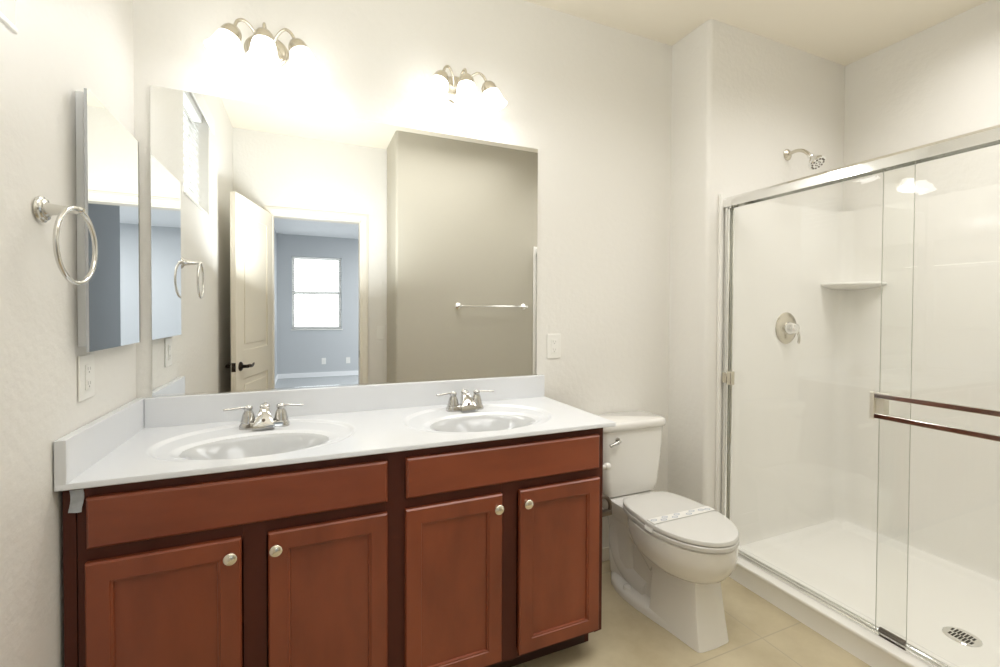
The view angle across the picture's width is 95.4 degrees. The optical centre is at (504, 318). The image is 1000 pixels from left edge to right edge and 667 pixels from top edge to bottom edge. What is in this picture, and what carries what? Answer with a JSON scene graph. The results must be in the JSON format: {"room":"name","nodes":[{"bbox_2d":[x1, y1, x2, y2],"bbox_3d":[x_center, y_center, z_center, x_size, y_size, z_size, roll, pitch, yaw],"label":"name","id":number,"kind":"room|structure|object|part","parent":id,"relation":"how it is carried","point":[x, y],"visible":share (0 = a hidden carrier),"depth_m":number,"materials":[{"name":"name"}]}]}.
{"room":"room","nodes":[
{"label":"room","id":0,"kind":"room"},
{"bbox_2d":[0,0,135,666],"bbox_3d":[-0.847,-0.093,0.433,0.140,2.710,2.360,0,1,-23],"label":"wall","id":1,"kind":"structure","parent":0,"point":[60,48],"depth_m":0.99,"materials":[{"name":"white paint"}]},
{"bbox_2d":[0,12,17,33],"bbox_3d":[-0.916,-0.862,0.603,0.141,0.604,0.603,0,1,-23],"label":"window","id":2,"kind":"structure","parent":1,"relation":"in","point":[3,19],"depth_m":0.88,"materials":[{"name":"white plastic"}]},
{"bbox_2d":[32,196,97,284],"bbox_3d":[-0.961,-0.170,0.979,0.083,0.194,0.169,0,1,-23],"label":"towel ring","id":3,"kind":"object","parent":1,"relation":"attached to","point":[43,210],"visible":1,"depth_m":0.98,"materials":[{"name":"silver metal"}]},
{"bbox_3d":[-0.963,-0.238,0.997,0.071,0.034,0.034,0,1,-11],"label":"post","id":4,"kind":"part","parent":3,"relation":"part of","materials":[{"name":"silver metal"}]},
{"bbox_2d":[78,353,94,401],"bbox_3d":[-1.093,0.153,1.192,0.009,0.117,0.088,0,1,-23],"label":"outlet","id":5,"kind":"object","parent":1,"relation":"attached to","point":[86,372],"visible":1,"depth_m":1.18,"materials":[{"name":"white plastic"}]},
{"bbox_2d":[85,364,91,389],"bbox_3d":[-1.091,0.153,1.193,0.002,0.066,0.033,0,1,-23],"label":"receptacle","id":6,"kind":"object","parent":5,"relation":"attached to","point":[88,367],"depth_m":1.19,"materials":[{"name":"white plastic"}]},
{"bbox_2d":[87,364,90,374],"bbox_3d":[-1.090,0.134,1.194,0.001,0.025,0.025,0,1,-23],"label":"socket","id":7,"kind":"object","parent":5,"relation":"attached to","point":[88,365],"depth_m":1.19,"materials":[{"name":"white plastic"}]},
{"bbox_2d":[87,379,90,388],"bbox_3d":[-1.090,0.172,1.194,0.001,0.025,0.025,0,1,-23],"label":"socket","id":8,"kind":"object","parent":5,"relation":"attached to","point":[88,380],"depth_m":1.19,"materials":[{"name":"white plastic"}]},
{"bbox_2d":[75,88,140,351],"bbox_3d":[-1.133,-0.249,1.311,0.035,0.659,0.403,0,1,-23],"label":"medicine cabinet","id":9,"kind":"object","parent":1,"relation":"attached to","point":[107,154],"visible":0.98,"depth_m":1.25,"materials":[{"name":"silver metal"}]},
{"bbox_2d":[133,0,671,547],"bbox_3d":[0.303,-0.117,2.293,3.750,2.710,0.140,0,1,-23],"label":"wall","id":10,"kind":"structure","parent":0,"point":[594,100],"depth_m":2.16,"materials":[{"name":"white paint"}]},
{"bbox_2d":[204,18,320,77],"bbox_3d":[-0.841,-0.963,1.603,0.361,0.169,0.187,0,1,-23],"label":"vanity light","id":11,"kind":"object","parent":10,"relation":"attached to","point":[265,51],"visible":1,"depth_m":1.58,"materials":[{"name":"white glass"}]},
{"bbox_3d":[-0.951,-0.930,1.534,0.104,0.104,0.105,0,1,-23],"label":"lamp shade","id":12,"kind":"part","parent":11,"relation":"part of","materials":[{"name":"white glass"}]},
{"bbox_3d":[-0.945,-0.933,1.539,0.049,0.072,0.050,0,1,-23],"label":"bulb","id":13,"kind":"part","parent":11,"relation":"part of","materials":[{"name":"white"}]},
{"bbox_3d":[-0.903,-1.016,1.606,0.022,0.052,0.121,1,1,16],"label":"arm","id":14,"kind":"part","parent":11,"relation":"part of","materials":[{"name":"silver metal"}]},
{"bbox_3d":[-0.828,-0.930,1.565,0.106,0.090,0.106,0,1,-23],"label":"lamp shade","id":15,"kind":"part","parent":11,"relation":"part of","materials":[{"name":"white glass"}]},
{"bbox_3d":[-0.829,-0.929,1.567,0.049,0.073,0.049,0,1,-23],"label":"bulb","id":16,"kind":"part","parent":11,"relation":"part of","materials":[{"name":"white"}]},
{"bbox_3d":[-0.805,-1.016,1.647,0.126,0.052,0.025,1,1,24],"label":"arm","id":17,"kind":"part","parent":11,"relation":"part of","materials":[{"name":"silver metal"}]},
{"bbox_3d":[-0.723,-0.934,1.635,0.049,0.072,0.049,0,1,-23],"label":"bulb","id":18,"kind":"part","parent":11,"relation":"part of","materials":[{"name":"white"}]},
{"bbox_3d":[-0.715,-0.931,1.636,0.104,0.104,0.106,0,1,-23],"label":"lamp shade","id":19,"kind":"part","parent":11,"relation":"part of","materials":[{"name":"white glass"}]},
{"bbox_2d":[150,85,537,396],"bbox_3d":[-0.526,-0.263,1.849,1.484,1.063,0.009,0,1,-23],"label":"wall mirror","id":20,"kind":"object","parent":10,"relation":"attached to","point":[291,248],"visible":1,"depth_m":1.78,"materials":[{"name":"silver mirror"}]},
{"bbox_2d":[144,375,544,427],"bbox_3d":[-0.519,0.321,1.856,1.540,0.104,0.019,0,1,-23],"label":"backsplash","id":21,"kind":"structure","parent":10,"relation":"attached to","point":[204,408],"depth_m":1.78,"materials":[{"name":"stone"}]},
{"bbox_2d":[423,65,506,112],"bbox_3d":[-0.166,-0.965,1.896,0.361,0.169,0.187,0,1,-23],"label":"vanity light","id":22,"kind":"object","parent":10,"relation":"attached to","point":[461,91],"visible":1,"depth_m":1.87,"materials":[{"name":"white glass"}]},
{"bbox_3d":[-0.276,-0.932,1.827,0.104,0.104,0.105,0,1,-23],"label":"lamp shade","id":23,"kind":"part","parent":22,"relation":"part of","materials":[{"name":"white glass"}]},
{"bbox_3d":[-0.270,-0.935,1.832,0.049,0.072,0.050,0,1,-23],"label":"bulb","id":24,"kind":"part","parent":22,"relation":"part of","materials":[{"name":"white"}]},
{"bbox_3d":[-0.227,-1.018,1.899,0.022,0.052,0.121,1,1,16],"label":"arm","id":25,"kind":"part","parent":22,"relation":"part of","materials":[{"name":"silver metal"}]},
{"bbox_3d":[-0.153,-0.931,1.857,0.106,0.090,0.106,0,1,-23],"label":"lamp shade","id":26,"kind":"part","parent":22,"relation":"part of","materials":[{"name":"white glass"}]},
{"bbox_3d":[-0.154,-0.930,1.860,0.049,0.073,0.049,0,1,-23],"label":"bulb","id":27,"kind":"part","parent":22,"relation":"part of","materials":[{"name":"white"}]},
{"bbox_3d":[-0.130,-1.018,1.940,0.126,0.052,0.025,1,1,24],"label":"arm","id":28,"kind":"part","parent":22,"relation":"part of","materials":[{"name":"silver metal"}]},
{"bbox_3d":[-0.048,-0.935,1.928,0.049,0.072,0.049,0,1,-23],"label":"bulb","id":29,"kind":"part","parent":22,"relation":"part of","materials":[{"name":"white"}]},
{"bbox_3d":[-0.040,-0.932,1.929,0.104,0.104,0.106,0,1,-23],"label":"lamp shade","id":30,"kind":"part","parent":22,"relation":"part of","materials":[{"name":"white glass"}]},
{"bbox_2d":[547,334,560,358],"bbox_3d":[0.239,0.132,2.188,0.076,0.118,0.009,0,1,-23],"label":"outlet","id":31,"kind":"object","parent":10,"relation":"attached to","point":[553,340],"visible":1,"depth_m":2.19,"materials":[{"name":"white plastic"}]},
{"bbox_2d":[551,339,556,352],"bbox_3d":[0.240,0.132,2.186,0.033,0.066,0.002,0,1,-23],"label":"receptacle","id":32,"kind":"object","parent":31,"relation":"attached to","point":[553,341],"depth_m":2.18,"materials":[{"name":"white plastic"}]},
{"bbox_2d":[602,546,609,561],"bbox_3d":[0.522,1.204,2.329,0.815,0.068,0.012,0,1,-23],"label":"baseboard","id":33,"kind":"structure","parent":10,"relation":"attached to","point":[605,551],"depth_m":2.32,"materials":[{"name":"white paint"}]},
{"bbox_2d":[513,560,870,666],"bbox_3d":[0.752,1.306,1.265,3.750,0.100,2.450,0,1,-23],"label":"floor","id":34,"kind":"structure","parent":0,"point":[760,634],"depth_m":1.74,"materials":[{"name":"beige tile"}]},
{"bbox_2d":[62,428,610,666],"bbox_3d":[-0.380,0.817,1.617,1.640,0.857,0.582,0,1,-23],"label":"vanity cabinet","id":35,"kind":"object","parent":34,"relation":"on","point":[487,553],"depth_m":1.31,"materials":[{"name":"brown wood"}]},
{"bbox_3d":[-1.007,0.429,1.068,0.029,0.052,0.010,0,1,-23],"label":"tape strip","id":36,"kind":"part","parent":35,"relation":"part of","materials":[{"name":"white paper"}]},
{"bbox_3d":[-0.843,0.856,1.142,0.321,0.556,0.019,0,1,-23],"label":"door","id":37,"kind":"part","parent":35,"relation":"part of","materials":[{"name":"brown wood"}]},
{"bbox_3d":[-0.705,0.617,1.171,0.032,0.032,0.028,0,1,-23],"label":"knob","id":38,"kind":"part","parent":35,"relation":"part of","materials":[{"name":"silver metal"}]},
{"bbox_3d":[-0.666,0.482,1.212,0.696,0.122,0.019,0,1,-23],"label":"drawer","id":39,"kind":"part","parent":35,"relation":"part of","materials":[{"name":"brown wood"}]},
{"bbox_3d":[-0.609,0.617,1.213,0.032,0.032,0.028,0,1,-23],"label":"knob","id":40,"kind":"part","parent":35,"relation":"part of","materials":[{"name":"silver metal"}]},
{"bbox_3d":[-0.493,0.855,1.293,0.315,0.556,0.019,0,1,-23],"label":"door","id":41,"kind":"part","parent":35,"relation":"part of","materials":[{"name":"brown wood"}]},
{"bbox_2d":[54,375,615,491],"bbox_3d":[-0.422,0.384,1.604,1.563,0.221,0.560,0,1,-23],"label":"countertop","id":42,"kind":"structure","parent":35,"relation":"on","point":[150,438],"depth_m":1.54,"materials":[{"name":"stone"}]},
{"bbox_2d":[179,433,328,459],"bbox_3d":[-0.752,0.439,1.393,0.400,0.114,0.278,0,1,-23],"label":"basin","id":43,"kind":"object","parent":42,"relation":"in","point":[244,445],"depth_m":1.47,"materials":[{"name":"white ceramic"}]},
{"bbox_2d":[223,402,303,430],"bbox_3d":[-0.837,0.339,1.586,0.252,0.083,0.090,0,1,-23],"label":"faucet","id":44,"kind":"object","parent":42,"relation":"on","point":[264,420],"visible":1,"depth_m":1.57,"materials":[{"name":"silver metal"}]},
{"bbox_3d":[-0.913,0.331,1.569,0.098,0.062,0.047,0,1,-23],"label":"lever handle","id":45,"kind":"part","parent":44,"relation":"part of","materials":[{"name":"silver metal"}]},
{"bbox_3d":[-0.835,0.338,1.581,0.069,0.077,0.080,0,1,-23],"label":"spout","id":46,"kind":"part","parent":44,"relation":"part of","materials":[{"name":"silver metal"}]},
{"bbox_3d":[-0.842,0.369,1.599,0.158,0.022,0.054,0,1,-23],"label":"plate","id":47,"kind":"part","parent":44,"relation":"part of","materials":[{"name":"silver metal"}]},
{"bbox_3d":[-0.772,0.331,1.630,0.098,0.062,0.047,0,1,-23],"label":"lever handle","id":48,"kind":"part","parent":44,"relation":"part of","materials":[{"name":"silver metal"}]},
{"bbox_2d":[436,389,493,411],"bbox_3d":[-0.158,0.338,1.880,0.252,0.083,0.090,0,1,-23],"label":"faucet","id":49,"kind":"object","parent":42,"relation":"on","point":[468,403],"visible":1,"depth_m":1.86,"materials":[{"name":"grey metal"}]},
{"bbox_3d":[-0.234,0.330,1.863,0.098,0.062,0.047,0,1,-23],"label":"lever handle","id":50,"kind":"part","parent":49,"relation":"part of","materials":[{"name":"silver metal"}]},
{"bbox_3d":[-0.163,0.368,1.894,0.158,0.022,0.054,0,1,-23],"label":"plate","id":51,"kind":"part","parent":49,"relation":"part of","materials":[{"name":"silver metal"}]},
{"bbox_3d":[-0.156,0.337,1.876,0.069,0.077,0.080,0,1,-23],"label":"spout","id":52,"kind":"part","parent":49,"relation":"part of","materials":[{"name":"silver metal"}]},
{"bbox_3d":[-0.093,0.330,1.924,0.098,0.062,0.047,0,1,-23],"label":"lever handle","id":53,"kind":"part","parent":49,"relation":"part of","materials":[{"name":"silver metal"}]},
{"bbox_2d":[429,414,535,431],"bbox_3d":[-0.074,0.438,1.686,0.404,0.114,0.278,0,1,-23],"label":"basin","id":54,"kind":"object","parent":42,"relation":"in","point":[457,422],"depth_m":1.78,"materials":[{"name":"white ceramic"}]},
{"bbox_3d":[-0.155,0.854,1.440,0.317,0.556,0.019,0,1,-23],"label":"door","id":55,"kind":"part","parent":35,"relation":"part of","materials":[{"name":"brown wood"}]},
{"bbox_3d":[-0.018,0.615,1.469,0.032,0.032,0.028,0,1,-23],"label":"knob","id":56,"kind":"part","parent":35,"relation":"part of","materials":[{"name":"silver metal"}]},
{"bbox_3d":[0.023,0.481,1.510,0.697,0.122,0.019,0,1,-23],"label":"drawer","id":57,"kind":"part","parent":35,"relation":"part of","materials":[{"name":"brown wood"}]},
{"bbox_3d":[0.079,0.615,1.511,0.032,0.032,0.028,0,1,-23],"label":"knob","id":58,"kind":"part","parent":35,"relation":"part of","materials":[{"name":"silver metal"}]},
{"bbox_3d":[0.196,0.853,1.592,0.321,0.556,0.019,0,1,-23],"label":"door","id":59,"kind":"part","parent":35,"relation":"part of","materials":[{"name":"brown wood"}]},
{"bbox_2d":[602,494,611,516],"bbox_3d":[0.374,0.739,1.794,0.121,0.086,0.052,0,1,-23],"label":"paper holder","id":60,"kind":"object","parent":35,"relation":"attached to","point":[605,512],"visible":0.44,"depth_m":1.80,"materials":[{"name":"grey metal"}]},
{"bbox_3d":[0.401,0.731,1.806,0.064,0.070,0.016,0,1,-23],"label":"curved arm","id":61,"kind":"part","parent":60,"relation":"part of","materials":[{"name":"grey metal"}]},
{"bbox_3d":[0.370,0.591,1.801,0.118,0.029,0.029,0,1,-23],"label":"side knob","id":62,"kind":"part","parent":35,"relation":"part of","materials":[{"name":"silver metal"}]},
{"bbox_2d":[597,411,738,652],"bbox_3d":[0.683,0.868,1.993,0.384,0.768,0.718,0,1,-23],"label":"toilet","id":63,"kind":"object","parent":34,"relation":"on","point":[672,574],"visible":0.94,"depth_m":1.88,"materials":[{"name":"white ceramic"}]},
{"bbox_3d":[0.509,0.568,2.076,0.068,0.037,0.030,0,1,-23],"label":"flush lever","id":64,"kind":"part","parent":63,"relation":"part of","materials":[{"name":"silver metal"}]},
{"bbox_3d":[0.583,0.500,2.221,0.384,0.042,0.208,0,1,-23],"label":"tank lid","id":65,"kind":"part","parent":63,"relation":"part of","materials":[{"name":"white ceramic"}]},
{"bbox_3d":[0.582,0.677,2.224,0.366,0.320,0.179,0,1,-23],"label":"tank","id":66,"kind":"part","parent":63,"relation":"part of","materials":[{"name":"white ceramic"}]},
{"bbox_2d":[644,506,715,532],"bbox_3d":[0.734,0.824,1.875,0.358,0.035,0.042,0,1,-23],"label":"band","id":67,"kind":"object","parent":63,"relation":"on","point":[695,511],"visible":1,"depth_m":1.86,"materials":[{"name":"white paper"}]},
{"bbox_3d":[0.732,0.842,1.880,0.350,0.020,0.473,0,1,-23],"label":"seat","id":68,"kind":"part","parent":63,"relation":"part of","materials":[{"name":"white plastic"}]},
{"bbox_3d":[0.732,0.820,1.880,0.346,0.020,0.473,0,1,-23],"label":"lid","id":69,"kind":"part","parent":63,"relation":"part of","materials":[{"name":"white plastic"}]},
{"bbox_2d":[729,520,999,666],"bbox_3d":[1.806,1.198,1.784,1.020,0.110,1.525,0,1,-23],"label":"shower pan","id":70,"kind":"object","parent":34,"relation":"on","point":[953,610],"visible":0.83,"depth_m":1.99,"materials":[{"name":"white plastic"}]},
{"bbox_2d":[715,184,999,580],"bbox_3d":[1.821,0.292,1.774,0.996,1.798,1.526,0,1,-23],"label":"shower surround","id":71,"kind":"object","parent":70,"relation":"on","point":[804,439],"visible":0.91,"depth_m":2.39,"materials":[{"name":"white plastic"}]},
{"bbox_2d":[775,312,800,343],"bbox_3d":[1.538,0.051,2.431,0.170,0.170,0.068,0,1,-23],"label":"shower valve","id":72,"kind":"object","parent":71,"relation":"attached to","point":[786,328],"visible":1,"depth_m":2.43,"materials":[{"name":"silver metal"}]},
{"bbox_3d":[1.561,0.092,2.419,0.040,0.083,0.027,0,1,-23],"label":"lever","id":73,"kind":"part","parent":72,"relation":"part of","materials":[{"name":"silver metal"}]},
{"bbox_2d":[821,282,886,289],"bbox_3d":[1.924,-0.181,2.509,0.200,0.035,0.218,0,1,-23],"label":"corner shelf","id":74,"kind":"object","parent":71,"relation":"attached to","point":[824,285],"depth_m":2.48,"materials":[{"name":"white plastic"}]},
{"bbox_2d":[721,124,999,666],"bbox_3d":[1.393,0.284,1.587,0.091,1.745,1.498,0,1,-23],"label":"shower doors","id":75,"kind":"structure","parent":71,"relation":"attached to","point":[989,136],"depth_m":1.71,"materials":[{"name":"silver metal"}]},
{"bbox_3d":[1.274,0.287,1.933,0.006,1.707,0.745,0,1,-23],"label":"glass panel","id":76,"kind":"part","parent":75,"relation":"part of","materials":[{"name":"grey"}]},
{"bbox_3d":[1.412,-0.564,1.579,0.060,0.050,1.498,0,1,-23],"label":"header rail","id":77,"kind":"part","parent":75,"relation":"part of","materials":[{"name":"silver metal"}]},
{"bbox_3d":[1.528,0.298,1.283,0.006,1.707,0.811,0,1,-23],"label":"glass panel","id":78,"kind":"part","parent":75,"relation":"part of","materials":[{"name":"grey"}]},
{"bbox_2d":[668,19,844,508],"bbox_3d":[1.516,-0.117,2.632,1.255,2.710,0.303,0,1,-23],"label":"wall","id":79,"kind":"structure","parent":0,"point":[741,99],"depth_m":2.35,"materials":[{"name":"white paint"}]},
{"bbox_2d":[783,149,825,169],"bbox_3d":[1.567,-0.839,2.370,0.084,0.149,0.193,0,1,-23],"label":"sprayer","id":80,"kind":"object","parent":79,"relation":"attached to","point":[815,161],"visible":1,"depth_m":2.33,"materials":[{"name":"silver metal"}]},
{"bbox_3d":[1.556,-0.867,2.396,0.017,0.065,0.125,0,1,-23],"label":"arm","id":81,"kind":"part","parent":80,"relation":"part of","materials":[{"name":"silver metal"}]},
{"bbox_2d":[524,0,988,65],"bbox_3d":[0.779,-1.503,1.189,3.750,0.100,2.520,0,1,-23],"label":"ceiling","id":82,"kind":"structure","parent":0,"point":[843,32],"depth_m":2.22,"materials":[{"name":"beige paint"}]},
{"bbox_2d":[843,0,999,211],"bbox_3d":[2.389,-0.101,1.895,0.140,2.710,2.250,0,1,-23],"label":"wall","id":83,"kind":"structure","parent":0,"point":[941,81],"depth_m":2.29,"materials":[{"name":"white paint"}]}
]}

